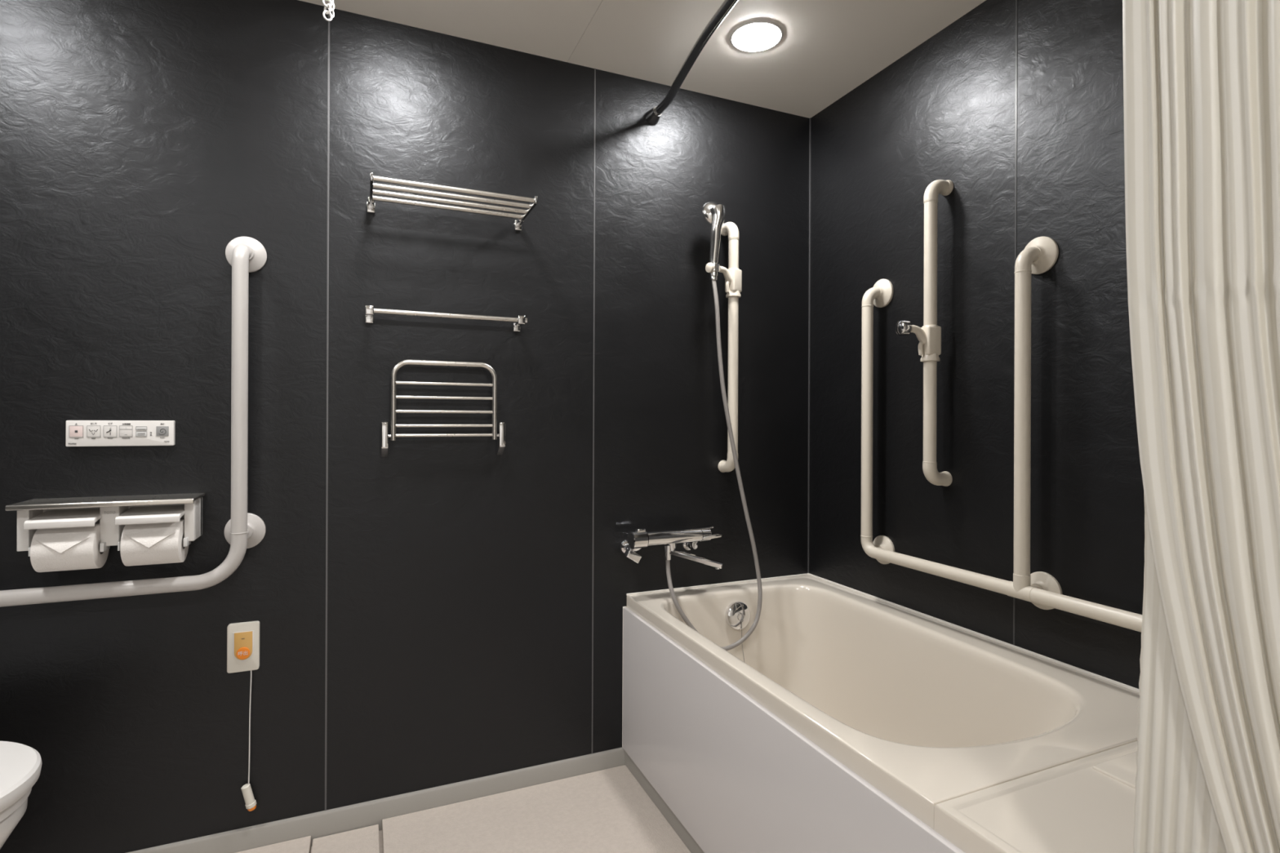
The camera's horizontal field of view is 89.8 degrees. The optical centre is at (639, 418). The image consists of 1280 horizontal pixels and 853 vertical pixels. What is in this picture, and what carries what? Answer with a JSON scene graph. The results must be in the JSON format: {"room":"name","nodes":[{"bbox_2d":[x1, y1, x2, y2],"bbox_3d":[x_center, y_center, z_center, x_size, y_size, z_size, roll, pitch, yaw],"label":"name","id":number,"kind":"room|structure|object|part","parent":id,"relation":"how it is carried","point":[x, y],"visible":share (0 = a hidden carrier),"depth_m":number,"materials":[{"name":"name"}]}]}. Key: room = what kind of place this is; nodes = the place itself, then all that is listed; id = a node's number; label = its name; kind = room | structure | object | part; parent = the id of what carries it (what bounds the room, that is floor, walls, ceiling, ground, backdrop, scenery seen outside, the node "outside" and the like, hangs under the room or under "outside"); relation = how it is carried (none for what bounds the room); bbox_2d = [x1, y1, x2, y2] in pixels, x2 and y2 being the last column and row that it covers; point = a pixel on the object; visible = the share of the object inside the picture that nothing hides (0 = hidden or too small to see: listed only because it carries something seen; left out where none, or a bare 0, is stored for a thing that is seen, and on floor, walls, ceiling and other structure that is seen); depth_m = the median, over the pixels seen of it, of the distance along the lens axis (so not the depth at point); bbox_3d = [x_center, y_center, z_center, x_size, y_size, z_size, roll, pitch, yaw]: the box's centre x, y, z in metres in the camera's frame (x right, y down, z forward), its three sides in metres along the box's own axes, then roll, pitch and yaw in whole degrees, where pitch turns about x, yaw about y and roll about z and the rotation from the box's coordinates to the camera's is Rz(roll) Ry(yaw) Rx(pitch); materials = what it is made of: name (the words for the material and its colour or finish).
{"room":"accessible bathroom","nodes":[
{"label":"accessible bathroom","id":0,"kind":"room"},
{"bbox_2d":[0,0,809,852],"bbox_3d":[-0.782,-0.020,1.797,3.200,2.360,0.100,0,0,-23],"label":"wall","id":1,"kind":"structure","parent":0,"point":[140,140],"depth_m":1.75,"materials":[{"name":"black stone"}]},
{"bbox_2d":[5,493,204,556],"bbox_3d":[-1.218,0.244,1.484,0.335,0.116,0.131,0,0,-23],"label":"paper holder","id":2,"kind":"object","parent":1,"relation":"attached to","point":[113,513],"visible":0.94,"depth_m":1.46,"materials":[{"name":"silver metal"}]},
{"bbox_2d":[30,523,109,572],"bbox_3d":[-1.282,0.291,1.446,0.110,0.101,0.107,0,0,-23],"label":"toilet paper roll","id":3,"kind":"object","parent":2,"relation":"in","point":[69,548],"visible":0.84,"depth_m":1.41,"materials":[{"name":"white paper"}]},
{"bbox_3d":[-1.222,0.292,1.467,0.008,0.020,0.040,0,0,-23],"label":"roll arm","id":4,"kind":"part","parent":2,"relation":"part of","materials":[{"name":"white plastic"}]},
{"bbox_2d":[5,493,204,511],"bbox_3d":[-1.220,0.192,1.487,0.335,0.012,0.124,0,0,-23],"label":"shelf","id":5,"kind":"object","parent":2,"relation":"attached to","point":[191,500],"depth_m":1.47,"materials":[{"name":"silver metal"}]},
{"bbox_3d":[-1.194,0.292,1.479,0.004,0.020,0.040,0,0,-23],"label":"roll arm","id":6,"kind":"part","parent":2,"relation":"part of","materials":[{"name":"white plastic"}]},
{"bbox_2d":[120,519,188,566],"bbox_3d":[-1.137,0.292,1.508,0.110,0.101,0.107,0,0,-23],"label":"toilet paper roll","id":7,"kind":"object","parent":2,"relation":"in","point":[150,544],"visible":0.88,"depth_m":1.47,"materials":[{"name":"white paper"}]},
{"bbox_3d":[-1.078,0.292,1.529,0.008,0.020,0.040,0,0,-23],"label":"roll arm","id":8,"kind":"part","parent":2,"relation":"part of","materials":[{"name":"white plastic"}]},
{"bbox_2d":[66,420,175,446],"bbox_3d":[-1.241,0.036,1.538,0.208,0.061,0.015,0,0,-23],"label":"control panel","id":9,"kind":"object","parent":1,"relation":"attached to","point":[78,433],"visible":1,"depth_m":1.53,"materials":[{"name":"white plastic"}]},
{"bbox_2d":[0,236,266,607],"bbox_3d":[-1.383,-0.013,1.435,0.942,0.905,0.090,0,0,-23],"label":"grab bar","id":10,"kind":"object","parent":1,"relation":"attached to","point":[244,531],"visible":1,"depth_m":1.56,"materials":[{"name":"grey plastic"}]},
{"bbox_2d":[226,620,259,811],"bbox_3d":[-1.009,0.760,1.631,0.070,0.477,0.028,0,0,-23],"label":"switch","id":11,"kind":"object","parent":1,"relation":"attached to","point":[243,637],"visible":1,"depth_m":1.63,"materials":[{"name":"beige plastic"}]},
{"bbox_3d":[-0.996,0.962,1.634,0.034,0.060,0.024,0,0,-23],"label":"pull handle","id":12,"kind":"part","parent":11,"relation":"part of","materials":[{"name":"beige plastic"}]},
{"bbox_3d":[-0.996,0.787,1.638,0.005,0.293,0.008,0,0,30],"label":"pull cord","id":13,"kind":"part","parent":11,"relation":"part of","materials":[{"name":"white fabric"}]},
{"bbox_2d":[324,9,329,810],"bbox_3d":[-0.837,-0.026,1.718,0.004,2.150,0.001,0,0,-23],"label":"trim","id":14,"kind":"structure","parent":1,"relation":"attached to","point":[328,119],"depth_m":1.72,"materials":[{"name":"grey metal"}]},
{"bbox_2d":[127,747,624,852],"bbox_3d":[-1.097,1.088,1.601,2.276,0.080,0.014,0,0,-23],"label":"baseboard","id":15,"kind":"structure","parent":1,"relation":"attached to","point":[362,815],"depth_m":1.76,"materials":[{"name":"grey plastic"}]},
{"bbox_2d":[380,360,505,457],"bbox_3d":[-0.551,-0.026,1.814,0.334,0.269,0.050,0,0,-23],"label":"rack","id":16,"kind":"object","parent":1,"relation":"attached to","point":[498,433],"visible":1,"depth_m":1.79,"materials":[{"name":"silver metal"}]},
{"bbox_2d":[364,305,527,331],"bbox_3d":[-0.538,-0.278,1.807,0.434,0.038,0.072,0,0,-23],"label":"towel bar","id":17,"kind":"object","parent":1,"relation":"attached to","point":[517,322],"visible":1,"depth_m":1.77,"materials":[{"name":"silver metal"}]},
{"bbox_2d":[366,172,537,231],"bbox_3d":[-0.507,-0.578,1.736,0.427,0.033,0.226,0,0,-23],"label":"towel shelf","id":18,"kind":"object","parent":1,"relation":"attached to","point":[371,204],"visible":1,"depth_m":1.71,"materials":[{"name":"silver metal"}]},
{"bbox_3d":[-0.689,-0.585,1.647,0.007,0.020,0.206,0,0,-23],"label":"arm","id":19,"kind":"part","parent":18,"relation":"part of","materials":[{"name":"grey metal"}]},
{"bbox_3d":[-0.317,-0.584,1.807,0.007,0.020,0.206,0,0,-23],"label":"arm","id":20,"kind":"part","parent":18,"relation":"part of","materials":[{"name":"grey metal"}]},
{"bbox_2d":[591,68,595,753],"bbox_3d":[-0.146,-0.023,2.014,0.004,2.150,0.001,0,0,-23],"label":"trim","id":21,"kind":"structure","parent":1,"relation":"attached to","point":[594,68],"depth_m":2.01,"materials":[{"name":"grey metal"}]},
{"bbox_2d":[620,524,723,568],"bbox_3d":[0.114,0.401,2.012,0.304,0.121,0.211,0,0,-23],"label":"mixer tap","id":22,"kind":"object","parent":1,"relation":"attached to","point":[639,539],"visible":1,"depth_m":2.00,"materials":[{"name":"silver metal"}]},
{"bbox_3d":[0.171,0.432,1.995,0.177,0.054,0.027,0,0,19],"label":"spout","id":23,"kind":"part","parent":22,"relation":"part of","materials":[{"name":"silver metal"}]},
{"bbox_3d":[0.190,0.367,2.049,0.136,0.041,0.050,0,0,-23],"label":"lever","id":24,"kind":"part","parent":22,"relation":"part of","materials":[{"name":"silver metal"}]},
{"bbox_2d":[665,280,762,650],"bbox_3d":[0.244,0.139,2.042,0.321,1.178,0.095,0,0,-23],"label":"shower hose","id":25,"kind":"object","parent":22,"relation":"attached to","point":[680,611],"visible":0.94,"depth_m":2.07,"materials":[{"name":"grey"}]},
{"bbox_2d":[645,0,737,124],"bbox_3d":[0.777,-0.981,0.993,0.775,0.055,2.604,0,0,-23],"label":"rail","id":26,"kind":"object","parent":1,"relation":"attached to","point":[653,115],"visible":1,"depth_m":1.75,"materials":[{"name":"grey metal"}]},
{"bbox_2d":[645,106,662,124],"bbox_3d":[0.048,-0.980,2.074,0.048,0.048,0.042,0,0,-23],"label":"bracket","id":27,"kind":"object","parent":26,"relation":"attached to","point":[652,116],"depth_m":2.07,"materials":[{"name":"grey metal"}]},
{"bbox_2d":[1122,0,1279,852],"bbox_3d":[0.589,-0.018,0.482,0.052,1.967,0.423,0,0,-21],"label":"shower curtain","id":28,"kind":"object","parent":26,"relation":"hanging from","point":[1202,77],"visible":1,"depth_m":0.60,"materials":[{"name":"fabric"}]},
{"bbox_2d":[705,222,742,472],"bbox_3d":[0.265,-0.241,2.133,0.156,0.852,0.090,0,0,-37],"label":"slide bar","id":29,"kind":"object","parent":1,"relation":"attached to","point":[733,275],"visible":0.9,"depth_m":2.13,"materials":[{"name":"beige plastic"}]},
{"bbox_2d":[702,201,725,280],"bbox_3d":[0.245,-0.578,2.077,0.082,0.260,0.064,0,0,-23],"label":"shower","id":30,"kind":"object","parent":29,"relation":"attached to","point":[713,213],"visible":0.97,"depth_m":2.06,"materials":[{"name":"silver metal"}]},
{"bbox_3d":[0.250,-0.573,2.074,0.054,0.223,0.054,0,0,-23],"label":"handle","id":31,"kind":"part","parent":30,"relation":"part of","materials":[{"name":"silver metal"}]},
{"bbox_3d":[0.283,-0.472,2.119,0.069,0.053,0.028,0,0,-39],"label":"arm","id":32,"kind":"part","parent":29,"relation":"part of","materials":[{"name":"beige plastic"}]},
{"bbox_3d":[0.291,-0.439,2.126,0.019,0.044,0.012,0,0,-39],"label":"release lever","id":33,"kind":"part","parent":29,"relation":"part of","materials":[{"name":"beige plastic"}]},
{"bbox_2d":[807,117,810,573],"bbox_3d":[0.617,-0.244,2.339,0.004,1.700,0.004,0,0,-23],"label":"trim","id":34,"kind":"structure","parent":1,"relation":"attached to","point":[810,117],"depth_m":2.34,"materials":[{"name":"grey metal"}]},
{"bbox_2d":[235,764,690,852],"bbox_3d":[-0.156,1.132,0.326,3.000,0.060,3.100,0,0,-23],"label":"floor","id":35,"kind":"structure","parent":0,"point":[607,811],"depth_m":1.74,"materials":[{"name":"tile"}]},
{"bbox_2d":[0,741,41,848],"bbox_3d":[-1.539,0.666,0.973,0.961,0.860,0.420,0,0,-23],"label":"toilet","id":36,"kind":"object","parent":35,"relation":"on","point":[20,765],"visible":1,"depth_m":1.15,"materials":[{"name":"white ceramic"}]},
{"bbox_3d":[-1.503,0.895,0.988,0.844,0.402,0.366,0,0,-23],"label":"bowl","id":37,"kind":"part","parent":36,"relation":"part of","materials":[{"name":"white ceramic"}]},
{"bbox_3d":[-1.362,0.682,1.048,0.549,0.024,0.378,0,0,-23],"label":"seat","id":38,"kind":"part","parent":36,"relation":"part of","materials":[{"name":"white plastic"}]},
{"bbox_3d":[-1.365,0.651,1.047,0.583,0.036,0.402,0,0,-23],"label":"lid","id":39,"kind":"part","parent":36,"relation":"part of","materials":[{"name":"white plastic"}]},
{"bbox_2d":[311,824,379,852],"bbox_3d":[-0.279,1.121,0.536,0.161,0.022,2.584,0,0,-23],"label":"drain cover","id":40,"kind":"object","parent":35,"relation":"on","point":[363,840],"visible":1,"depth_m":1.68,"materials":[{"name":"plastic"}]},
{"bbox_2d":[622,574,1139,852],"bbox_3d":[0.516,0.811,1.639,0.724,0.487,1.208,0,0,-23],"label":"bathtub","id":41,"kind":"object","parent":35,"relation":"on","point":[841,723],"visible":0.98,"depth_m":1.54,"materials":[{"name":"beige plastic"}]},
{"bbox_2d":[624,751,704,852],"bbox_3d":[0.465,1.079,0.891,0.034,0.050,2.550,0,0,-23],"label":"baseboard","id":42,"kind":"structure","parent":41,"relation":"attached to","point":[692,846],"depth_m":1.78,"materials":[{"name":"grey plastic"}]},
{"bbox_3d":[0.340,0.808,2.054,0.004,0.304,0.062,0,0,-22],"label":"ball chain","id":43,"kind":"part","parent":41,"relation":"part of","materials":[{"name":"grey metal"}]},
{"bbox_3d":[0.196,0.830,1.502,0.028,0.448,1.208,0,0,-23],"label":"panel","id":44,"kind":"part","parent":41,"relation":"part of","materials":[{"name":"grey plastic"}]},
{"bbox_2d":[928,740,1137,852],"bbox_3d":[1.008,0.838,0.491,0.724,0.538,1.288,0,0,-23],"label":"seat","id":45,"kind":"object","parent":35,"relation":"on","point":[1085,805],"visible":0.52,"depth_m":0.93,"materials":[{"name":"beige plastic"}]},
{"bbox_3d":[0.688,0.831,0.354,0.028,0.448,1.288,0,0,-23],"label":"panel","id":46,"kind":"part","parent":45,"relation":"part of","materials":[{"name":"grey plastic"}]},
{"bbox_2d":[298,0,986,118],"bbox_3d":[-0.147,-1.123,0.326,3.000,0.050,3.100,0,0,-23],"label":"ceiling","id":47,"kind":"structure","parent":0,"point":[827,49],"depth_m":1.83,"materials":[{"name":"white paint"}]},
{"bbox_2d":[322,0,334,21],"bbox_3d":[-0.707,-1.001,1.452,0.030,0.206,0.024,0,0,-23],"label":"hanging chain","id":48,"kind":"object","parent":47,"relation":"hanging from","point":[331,3],"visible":1,"depth_m":1.45,"materials":[{"name":"white plastic"}]},
{"bbox_2d":[729,19,783,52],"bbox_3d":[0.334,-1.091,1.841,0.153,0.010,0.153,0,0,-23],"label":"recessed light","id":49,"kind":"object","parent":47,"relation":"in","point":[758,35],"visible":1,"depth_m":1.83,"materials":[{"name":"white plastic"}]},
{"bbox_2d":[808,0,1144,688],"bbox_3d":[1.273,-0.012,0.937,0.100,2.360,3.100,0,0,-23],"label":"wall","id":50,"kind":"structure","parent":0,"point":[944,109],"depth_m":1.68,"materials":[{"name":"black stone"}]},
{"bbox_2d":[622,573,1139,747],"bbox_3d":[0.781,0.810,1.026,0.728,0.492,2.550,0,0,-23],"label":"trim","id":51,"kind":"structure","parent":50,"relation":"attached to","point":[1102,677],"depth_m":1.82,"materials":[{"name":"white plastic"}]},
{"bbox_2d":[895,179,953,486],"bbox_3d":[0.780,-0.237,1.760,0.164,0.852,0.052,0,0,-17],"label":"slide bar","id":52,"kind":"object","parent":50,"relation":"attached to","point":[929,336],"visible":1,"depth_m":1.75,"materials":[{"name":"beige plastic"}]},
{"bbox_3d":[0.765,-0.228,1.757,0.060,0.053,0.028,0,0,-11],"label":"arm","id":53,"kind":"part","parent":52,"relation":"part of","materials":[{"name":"beige plastic"}]},
{"bbox_3d":[0.771,-0.195,1.758,0.019,0.044,0.012,0,0,-12],"label":"release lever","id":54,"kind":"part","parent":52,"relation":"part of","materials":[{"name":"beige plastic"}]},
{"bbox_2d":[860,236,1142,631],"bbox_3d":[1.045,0.010,1.240,0.080,0.888,1.726,0,0,-23],"label":"grab bar","id":55,"kind":"object","parent":50,"relation":"attached to","point":[1041,588],"visible":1,"depth_m":1.51,"materials":[{"name":"beige plastic"}]},
{"bbox_2d":[1013,0,1017,645],"bbox_3d":[0.935,-0.258,1.599,0.001,1.670,0.004,0,0,-23],"label":"trim","id":56,"kind":"structure","parent":50,"relation":"attached to","point":[1015,119],"depth_m":1.60,"materials":[{"name":"grey"}]}
]}

